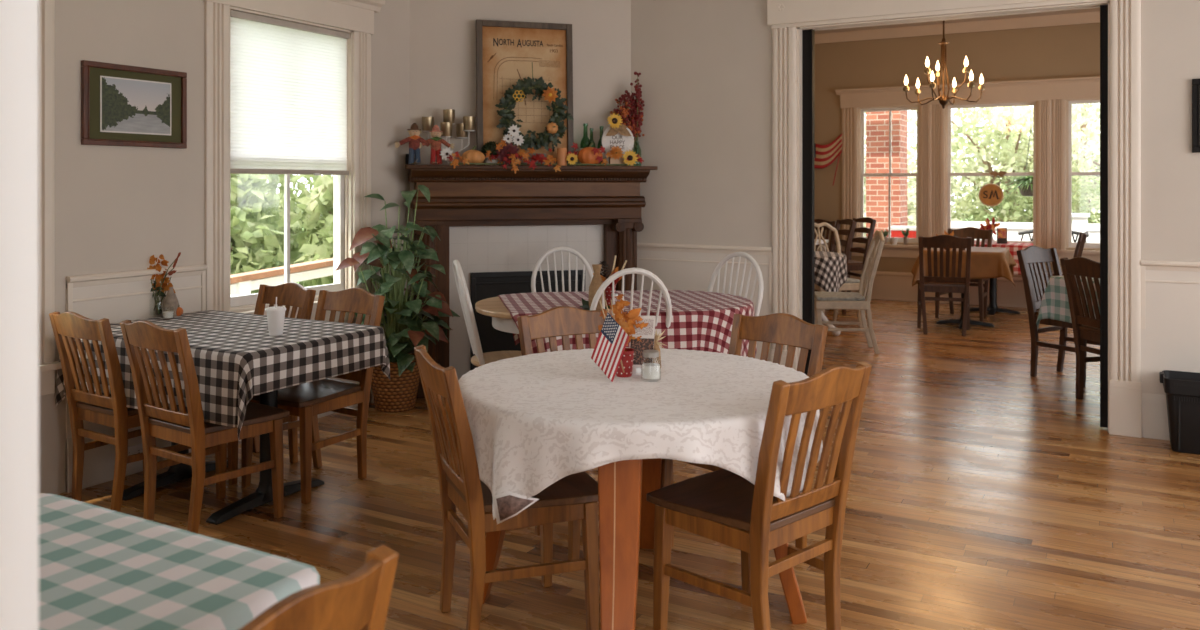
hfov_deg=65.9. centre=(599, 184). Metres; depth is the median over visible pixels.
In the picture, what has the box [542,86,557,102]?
flower
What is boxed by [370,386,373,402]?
baseboard
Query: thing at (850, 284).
carved chair
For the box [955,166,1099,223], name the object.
shrub
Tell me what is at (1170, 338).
wainscoting
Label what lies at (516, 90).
flower ornament
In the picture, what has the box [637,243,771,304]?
trim rail
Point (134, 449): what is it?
wall outlet
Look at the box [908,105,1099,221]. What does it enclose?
tree
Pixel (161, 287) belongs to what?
flower arrangement
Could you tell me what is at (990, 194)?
round sign
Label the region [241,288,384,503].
dining chair
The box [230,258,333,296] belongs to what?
ramp railing
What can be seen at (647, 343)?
picture
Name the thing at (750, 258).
chair
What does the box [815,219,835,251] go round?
dining chair
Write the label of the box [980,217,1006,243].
flower vase
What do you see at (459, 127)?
cup
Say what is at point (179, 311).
pumpkin
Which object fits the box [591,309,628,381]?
flag
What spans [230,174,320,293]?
tree
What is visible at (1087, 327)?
dining chair
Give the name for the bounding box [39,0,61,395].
window
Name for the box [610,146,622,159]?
flower
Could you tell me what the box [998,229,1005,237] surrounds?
picture
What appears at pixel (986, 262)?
tablecloth
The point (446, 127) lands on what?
cup
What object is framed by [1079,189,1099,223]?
shrub
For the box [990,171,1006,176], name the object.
ribbon bow
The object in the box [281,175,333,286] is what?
tree
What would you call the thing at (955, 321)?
cafe table
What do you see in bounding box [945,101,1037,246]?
window
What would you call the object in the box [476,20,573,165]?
framed poster
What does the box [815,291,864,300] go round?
seat cushion
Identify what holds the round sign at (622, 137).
on the fireplace
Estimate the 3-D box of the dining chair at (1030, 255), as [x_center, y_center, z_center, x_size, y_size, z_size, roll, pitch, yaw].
[3.402,0.929,6.718,0.479,0.945,0.585,0,0,-33]
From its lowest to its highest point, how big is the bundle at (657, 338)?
0.158 m
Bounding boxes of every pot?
[485,157,497,162]
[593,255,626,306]
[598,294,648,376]
[881,229,889,243]
[901,229,908,244]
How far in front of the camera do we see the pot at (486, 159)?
6.23 m
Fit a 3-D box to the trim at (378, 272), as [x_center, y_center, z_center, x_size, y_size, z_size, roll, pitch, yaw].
[-1.379,0.920,6.107,0.010,0.960,0.390,0,0,29]
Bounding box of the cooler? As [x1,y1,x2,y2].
[888,226,915,237]
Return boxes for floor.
[57,299,1199,629]
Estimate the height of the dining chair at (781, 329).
0.892 m
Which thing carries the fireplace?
on the floor
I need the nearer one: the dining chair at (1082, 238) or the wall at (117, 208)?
the wall at (117, 208)
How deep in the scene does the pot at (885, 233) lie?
11.32 m
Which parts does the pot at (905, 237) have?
pot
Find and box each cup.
[266,297,285,335]
[422,117,433,130]
[440,122,452,135]
[443,109,454,122]
[456,123,467,136]
[463,116,474,129]
[891,237,897,244]
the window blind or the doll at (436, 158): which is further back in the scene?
the doll at (436, 158)
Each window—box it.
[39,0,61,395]
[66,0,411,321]
[858,105,919,243]
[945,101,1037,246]
[1066,98,1099,248]
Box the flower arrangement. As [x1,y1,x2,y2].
[147,252,180,313]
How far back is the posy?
9.05 m
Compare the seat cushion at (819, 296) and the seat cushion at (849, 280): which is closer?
the seat cushion at (819, 296)
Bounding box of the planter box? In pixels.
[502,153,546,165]
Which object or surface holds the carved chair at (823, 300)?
on the floor
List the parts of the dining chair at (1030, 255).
post, rail, crest rail, seat frame, post, leg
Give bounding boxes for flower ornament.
[513,90,524,101]
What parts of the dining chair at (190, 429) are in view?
post, crest rail, rail, post, seat frame, seat, leg, leg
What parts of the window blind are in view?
rail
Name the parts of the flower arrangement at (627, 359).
pot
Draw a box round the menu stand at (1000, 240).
[997,228,1006,243]
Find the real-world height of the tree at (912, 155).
5.104 m
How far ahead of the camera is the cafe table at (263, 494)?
4.05 m
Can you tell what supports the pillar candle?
on the fireplace
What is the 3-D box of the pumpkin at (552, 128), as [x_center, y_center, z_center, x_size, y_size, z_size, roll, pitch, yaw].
[-0.325,-0.388,6.306,0.077,0.083,0.068,0,0,17]
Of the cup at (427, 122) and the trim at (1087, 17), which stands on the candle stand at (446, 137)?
the cup at (427, 122)
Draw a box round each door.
[802,29,814,374]
[1100,5,1107,427]
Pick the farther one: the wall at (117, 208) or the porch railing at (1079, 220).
the porch railing at (1079, 220)
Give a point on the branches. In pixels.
(634, 120)
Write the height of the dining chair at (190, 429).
0.870 m
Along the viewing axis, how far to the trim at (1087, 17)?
10.83 m
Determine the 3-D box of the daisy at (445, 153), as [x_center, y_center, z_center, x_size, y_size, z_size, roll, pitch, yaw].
[-1.008,-0.206,6.100,0.099,0.098,0.019,0,0,-16]
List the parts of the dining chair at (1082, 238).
seat, post, post, crest rail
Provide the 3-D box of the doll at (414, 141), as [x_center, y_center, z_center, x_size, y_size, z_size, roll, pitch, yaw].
[-1.220,-0.272,6.085,0.264,0.273,0.098,0,0,-16]
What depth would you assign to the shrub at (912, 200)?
15.73 m
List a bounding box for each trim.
[0,0,38,629]
[66,275,200,491]
[374,259,410,352]
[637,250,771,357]
[767,0,1141,437]
[815,11,1099,43]
[835,76,1099,262]
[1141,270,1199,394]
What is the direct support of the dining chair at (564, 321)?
on the floor
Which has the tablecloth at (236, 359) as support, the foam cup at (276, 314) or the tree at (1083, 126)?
the foam cup at (276, 314)
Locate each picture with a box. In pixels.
[630,338,653,364]
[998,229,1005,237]
[1192,79,1199,152]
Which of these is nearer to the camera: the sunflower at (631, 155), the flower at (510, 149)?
the flower at (510, 149)
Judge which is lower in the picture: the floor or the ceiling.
the floor
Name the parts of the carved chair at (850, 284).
crest rail, post, seat frame, leg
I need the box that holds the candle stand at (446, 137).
[422,123,474,164]
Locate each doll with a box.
[395,123,430,163]
[419,125,454,163]
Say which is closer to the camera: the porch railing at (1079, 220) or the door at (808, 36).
the door at (808, 36)
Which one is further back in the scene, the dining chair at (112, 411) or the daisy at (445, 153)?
the daisy at (445, 153)
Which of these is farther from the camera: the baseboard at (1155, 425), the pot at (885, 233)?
the pot at (885, 233)
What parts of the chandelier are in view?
flame bulb, arm, flame bulb, flame bulb, arm, arm, hanging rod, arm, arm, arm, flame bulb, flame bulb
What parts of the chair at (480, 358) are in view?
seat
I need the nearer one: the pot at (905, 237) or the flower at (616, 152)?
the flower at (616, 152)
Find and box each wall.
[39,0,409,494]
[410,0,630,352]
[631,0,1199,261]
[815,23,1099,277]
[866,110,907,236]
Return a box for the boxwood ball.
[480,141,498,162]
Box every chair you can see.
[49,311,203,511]
[120,320,288,533]
[227,282,315,484]
[239,545,398,629]
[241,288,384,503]
[414,345,598,629]
[453,259,521,366]
[517,306,673,559]
[531,246,592,291]
[590,268,671,327]
[646,362,871,629]
[660,313,827,548]
[707,252,763,315]
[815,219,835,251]
[815,219,855,314]
[815,222,862,327]
[815,230,884,353]
[830,217,875,309]
[917,235,971,336]
[935,227,992,321]
[1016,246,1099,386]
[1034,231,1087,310]
[1060,257,1099,398]
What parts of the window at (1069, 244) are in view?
sash, sash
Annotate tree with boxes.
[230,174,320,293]
[239,174,330,286]
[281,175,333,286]
[864,115,1014,220]
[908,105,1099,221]
[951,103,1099,223]
[1027,103,1099,223]
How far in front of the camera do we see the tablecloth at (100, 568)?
1.52 m
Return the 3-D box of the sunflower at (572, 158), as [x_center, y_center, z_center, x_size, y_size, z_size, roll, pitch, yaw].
[-0.189,-0.178,6.302,0.090,0.088,0.026,0,0,-16]
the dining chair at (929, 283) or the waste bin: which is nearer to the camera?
the waste bin
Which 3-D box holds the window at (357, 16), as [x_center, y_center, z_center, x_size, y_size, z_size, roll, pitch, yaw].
[-1.899,-0.175,5.269,0.254,2.020,2.360,0,0,29]
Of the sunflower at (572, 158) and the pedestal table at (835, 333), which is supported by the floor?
the pedestal table at (835, 333)
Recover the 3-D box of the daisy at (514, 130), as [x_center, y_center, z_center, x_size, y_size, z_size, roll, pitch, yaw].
[-0.580,-0.367,6.248,0.094,0.092,0.018,0,0,-16]
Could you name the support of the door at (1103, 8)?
in the wall at (704, 66)
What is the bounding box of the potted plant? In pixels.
[335,185,459,411]
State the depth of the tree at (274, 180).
14.23 m
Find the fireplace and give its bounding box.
[405,165,657,405]
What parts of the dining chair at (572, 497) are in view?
crest rail, post, rail, post, seat frame, seat, leg, leg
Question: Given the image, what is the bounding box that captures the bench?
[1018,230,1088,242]
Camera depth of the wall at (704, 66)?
6.32 m
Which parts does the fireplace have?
panel, frieze panel, frieze moulding, firebox frame, crown moulding, panel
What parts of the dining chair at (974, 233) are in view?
leg, post, crest rail, seat frame, leg, post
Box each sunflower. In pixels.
[566,153,577,164]
[607,113,622,127]
[622,150,637,165]
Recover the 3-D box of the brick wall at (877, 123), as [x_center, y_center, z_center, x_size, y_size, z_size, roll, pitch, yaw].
[4.201,-0.370,13.541,0.478,3.660,0.550,0,0,29]
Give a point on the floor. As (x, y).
(983, 494)
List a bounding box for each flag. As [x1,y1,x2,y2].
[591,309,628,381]
[815,133,841,184]
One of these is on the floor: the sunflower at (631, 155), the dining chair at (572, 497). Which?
the dining chair at (572, 497)
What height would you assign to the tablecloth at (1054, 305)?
0.399 m
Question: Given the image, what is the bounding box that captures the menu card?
[630,315,655,374]
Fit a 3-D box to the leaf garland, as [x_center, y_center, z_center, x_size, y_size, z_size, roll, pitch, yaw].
[-0.347,-0.188,6.252,1.374,0.230,0.182,0,0,-16]
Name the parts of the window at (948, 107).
sash, sash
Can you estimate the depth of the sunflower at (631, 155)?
6.41 m
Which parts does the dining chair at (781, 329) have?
leg, seat frame, post, crest rail, post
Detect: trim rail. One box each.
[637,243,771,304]
[1141,260,1199,328]
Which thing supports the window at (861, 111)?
in the wall at (1062, 51)
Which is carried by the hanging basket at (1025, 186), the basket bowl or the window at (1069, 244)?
the basket bowl
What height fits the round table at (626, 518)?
0.762 m
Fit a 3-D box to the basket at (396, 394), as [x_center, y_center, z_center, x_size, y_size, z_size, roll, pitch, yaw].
[-1.286,1.242,5.809,0.345,0.315,0.344,0,0,29]
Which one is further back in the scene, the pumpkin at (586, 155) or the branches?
the branches
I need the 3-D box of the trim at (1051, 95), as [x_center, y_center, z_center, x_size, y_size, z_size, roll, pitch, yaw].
[4.521,-0.155,10.720,3.570,2.070,0.110,0,0,29]
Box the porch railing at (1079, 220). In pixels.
[951,213,1099,242]
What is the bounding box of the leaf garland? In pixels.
[447,140,643,173]
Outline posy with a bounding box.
[936,230,953,249]
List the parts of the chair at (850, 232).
post, ladder rail, ladder rail, ladder rail, post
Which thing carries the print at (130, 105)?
attached to the framed landscape
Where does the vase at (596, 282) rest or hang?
on the tablecloth at (701, 320)
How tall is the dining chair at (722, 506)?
0.892 m
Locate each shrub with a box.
[864,159,959,236]
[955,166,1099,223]
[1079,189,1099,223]
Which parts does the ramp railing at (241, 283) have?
post, handrail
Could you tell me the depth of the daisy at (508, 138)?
6.25 m
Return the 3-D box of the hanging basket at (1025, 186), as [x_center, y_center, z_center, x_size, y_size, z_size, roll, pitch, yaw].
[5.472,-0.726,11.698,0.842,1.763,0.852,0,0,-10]
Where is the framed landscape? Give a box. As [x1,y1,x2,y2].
[81,60,186,148]
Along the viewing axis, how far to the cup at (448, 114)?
6.20 m
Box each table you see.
[122,390,323,524]
[475,296,518,333]
[483,458,806,629]
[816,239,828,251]
[821,312,840,335]
[936,293,994,328]
[970,278,1019,314]
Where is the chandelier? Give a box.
[903,21,984,108]
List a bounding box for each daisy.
[440,147,453,160]
[503,134,512,142]
[508,125,519,136]
[512,134,523,145]
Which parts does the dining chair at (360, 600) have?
post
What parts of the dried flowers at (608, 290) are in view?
pot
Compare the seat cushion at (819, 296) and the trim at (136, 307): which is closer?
the trim at (136, 307)
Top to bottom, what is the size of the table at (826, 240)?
0.757 m
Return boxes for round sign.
[602,124,633,163]
[978,183,1003,206]
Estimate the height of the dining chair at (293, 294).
0.892 m
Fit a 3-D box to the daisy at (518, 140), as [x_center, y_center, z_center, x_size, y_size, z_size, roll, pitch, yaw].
[-0.552,-0.305,6.248,0.090,0.090,0.018,0,0,-16]
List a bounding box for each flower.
[496,141,519,164]
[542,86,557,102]
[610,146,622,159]
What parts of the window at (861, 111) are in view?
sash, sash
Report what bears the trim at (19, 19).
attached to the wall
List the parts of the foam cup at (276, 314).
lid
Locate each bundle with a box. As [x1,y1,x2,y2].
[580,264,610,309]
[653,329,666,368]
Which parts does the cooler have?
lid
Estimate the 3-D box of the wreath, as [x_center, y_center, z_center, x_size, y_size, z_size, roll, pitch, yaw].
[-0.450,-0.522,6.330,0.545,0.652,0.118,0,0,-16]
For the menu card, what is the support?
on the tablecloth at (538, 420)
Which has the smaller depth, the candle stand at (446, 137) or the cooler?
the candle stand at (446, 137)
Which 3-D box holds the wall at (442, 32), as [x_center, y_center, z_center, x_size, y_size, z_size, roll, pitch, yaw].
[-0.571,-0.250,6.560,1.619,3.300,0.171,0,0,-15]
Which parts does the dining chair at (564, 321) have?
post, crest rail, leg, leg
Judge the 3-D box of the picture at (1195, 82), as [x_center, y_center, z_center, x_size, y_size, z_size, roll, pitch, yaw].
[3.427,-0.376,4.909,0.480,0.400,0.026,0,0,29]
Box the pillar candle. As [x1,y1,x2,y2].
[557,148,566,165]
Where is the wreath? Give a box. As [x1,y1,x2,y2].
[495,62,573,151]
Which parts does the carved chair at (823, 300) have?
leg, seat frame, post, post, crest rail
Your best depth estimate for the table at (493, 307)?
4.80 m
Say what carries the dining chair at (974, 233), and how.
on the floor
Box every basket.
[371,353,419,411]
[1001,128,1032,196]
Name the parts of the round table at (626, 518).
leg, leg, leg, leg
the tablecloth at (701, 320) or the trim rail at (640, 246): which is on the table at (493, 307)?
the tablecloth at (701, 320)
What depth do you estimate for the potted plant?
5.70 m
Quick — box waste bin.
[1159,370,1199,454]
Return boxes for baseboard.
[66,426,190,492]
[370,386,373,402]
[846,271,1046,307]
[1142,393,1169,440]
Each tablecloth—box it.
[39,493,319,629]
[55,310,389,439]
[458,347,822,523]
[498,290,756,357]
[815,251,846,291]
[911,247,1016,287]
[974,241,1033,274]
[1036,276,1099,330]
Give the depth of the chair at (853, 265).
10.60 m
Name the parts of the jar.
lid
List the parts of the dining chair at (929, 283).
leg, post, seat, seat frame, rail, crest rail, post, leg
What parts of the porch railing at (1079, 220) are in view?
post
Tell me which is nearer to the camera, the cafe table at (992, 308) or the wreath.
the wreath
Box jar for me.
[642,350,660,379]
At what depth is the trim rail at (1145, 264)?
5.09 m
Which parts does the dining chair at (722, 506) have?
leg, seat, leg, seat frame, post, rail, crest rail, post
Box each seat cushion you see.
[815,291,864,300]
[845,277,859,282]
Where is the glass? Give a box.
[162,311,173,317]
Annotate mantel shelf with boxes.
[405,165,657,169]
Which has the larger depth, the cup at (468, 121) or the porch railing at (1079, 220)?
the porch railing at (1079, 220)
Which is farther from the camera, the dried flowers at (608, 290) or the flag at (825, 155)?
the flag at (825, 155)
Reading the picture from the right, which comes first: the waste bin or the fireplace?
the waste bin
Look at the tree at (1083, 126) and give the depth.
19.58 m
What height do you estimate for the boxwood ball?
0.170 m
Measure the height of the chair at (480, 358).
0.997 m
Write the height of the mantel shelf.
0.025 m
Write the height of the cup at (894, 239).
0.085 m
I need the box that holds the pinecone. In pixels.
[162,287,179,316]
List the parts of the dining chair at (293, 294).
leg, post, crest rail, post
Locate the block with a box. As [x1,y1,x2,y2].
[405,154,414,164]
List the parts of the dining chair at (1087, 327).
post, crest rail, rail, seat, seat frame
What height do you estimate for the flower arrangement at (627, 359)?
0.271 m
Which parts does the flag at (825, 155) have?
flag edge rod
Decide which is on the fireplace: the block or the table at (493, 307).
the block
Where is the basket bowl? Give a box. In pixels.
[1017,183,1032,195]
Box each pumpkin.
[176,305,182,315]
[461,146,484,162]
[546,122,557,133]
[577,142,602,165]
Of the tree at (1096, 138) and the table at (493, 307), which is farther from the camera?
the tree at (1096, 138)
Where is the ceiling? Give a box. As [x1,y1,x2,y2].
[815,8,1099,33]
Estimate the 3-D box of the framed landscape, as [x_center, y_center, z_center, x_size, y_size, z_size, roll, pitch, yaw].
[-2.257,-0.382,4.510,0.026,0.390,0.545,0,0,29]
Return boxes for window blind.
[230,10,348,174]
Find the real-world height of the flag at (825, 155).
0.654 m
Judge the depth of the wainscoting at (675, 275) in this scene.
6.44 m
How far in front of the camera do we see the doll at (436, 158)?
6.11 m
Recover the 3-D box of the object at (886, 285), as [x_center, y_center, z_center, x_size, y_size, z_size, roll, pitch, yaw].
[3.246,1.230,8.379,5.880,0.340,5.400,0,0,29]
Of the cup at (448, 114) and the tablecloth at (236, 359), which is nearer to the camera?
the tablecloth at (236, 359)
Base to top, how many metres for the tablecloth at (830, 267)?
0.453 m
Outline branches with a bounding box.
[610,71,644,152]
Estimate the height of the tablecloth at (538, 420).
0.311 m
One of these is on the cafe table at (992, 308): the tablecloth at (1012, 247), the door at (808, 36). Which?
the tablecloth at (1012, 247)
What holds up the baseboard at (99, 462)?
attached to the wall at (117, 208)
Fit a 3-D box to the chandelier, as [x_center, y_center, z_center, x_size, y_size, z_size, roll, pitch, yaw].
[3.030,-1.285,8.156,0.695,1.230,0.647,0,0,0]
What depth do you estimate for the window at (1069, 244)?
10.38 m
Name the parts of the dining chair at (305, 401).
leg, leg, seat frame, seat, post, rail, crest rail, post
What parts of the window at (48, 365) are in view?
casing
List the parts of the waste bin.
handle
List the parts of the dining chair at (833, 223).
crest rail, post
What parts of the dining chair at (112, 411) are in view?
post, crest rail, rail, seat, seat frame, post, leg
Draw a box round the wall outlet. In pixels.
[128,443,141,455]
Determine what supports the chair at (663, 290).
on the floor
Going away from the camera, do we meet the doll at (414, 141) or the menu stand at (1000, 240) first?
the doll at (414, 141)
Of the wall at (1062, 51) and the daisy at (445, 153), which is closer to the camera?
the daisy at (445, 153)
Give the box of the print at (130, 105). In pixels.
[102,77,169,133]
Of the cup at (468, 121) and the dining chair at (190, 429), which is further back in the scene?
the cup at (468, 121)
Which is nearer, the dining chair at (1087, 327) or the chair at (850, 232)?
the dining chair at (1087, 327)

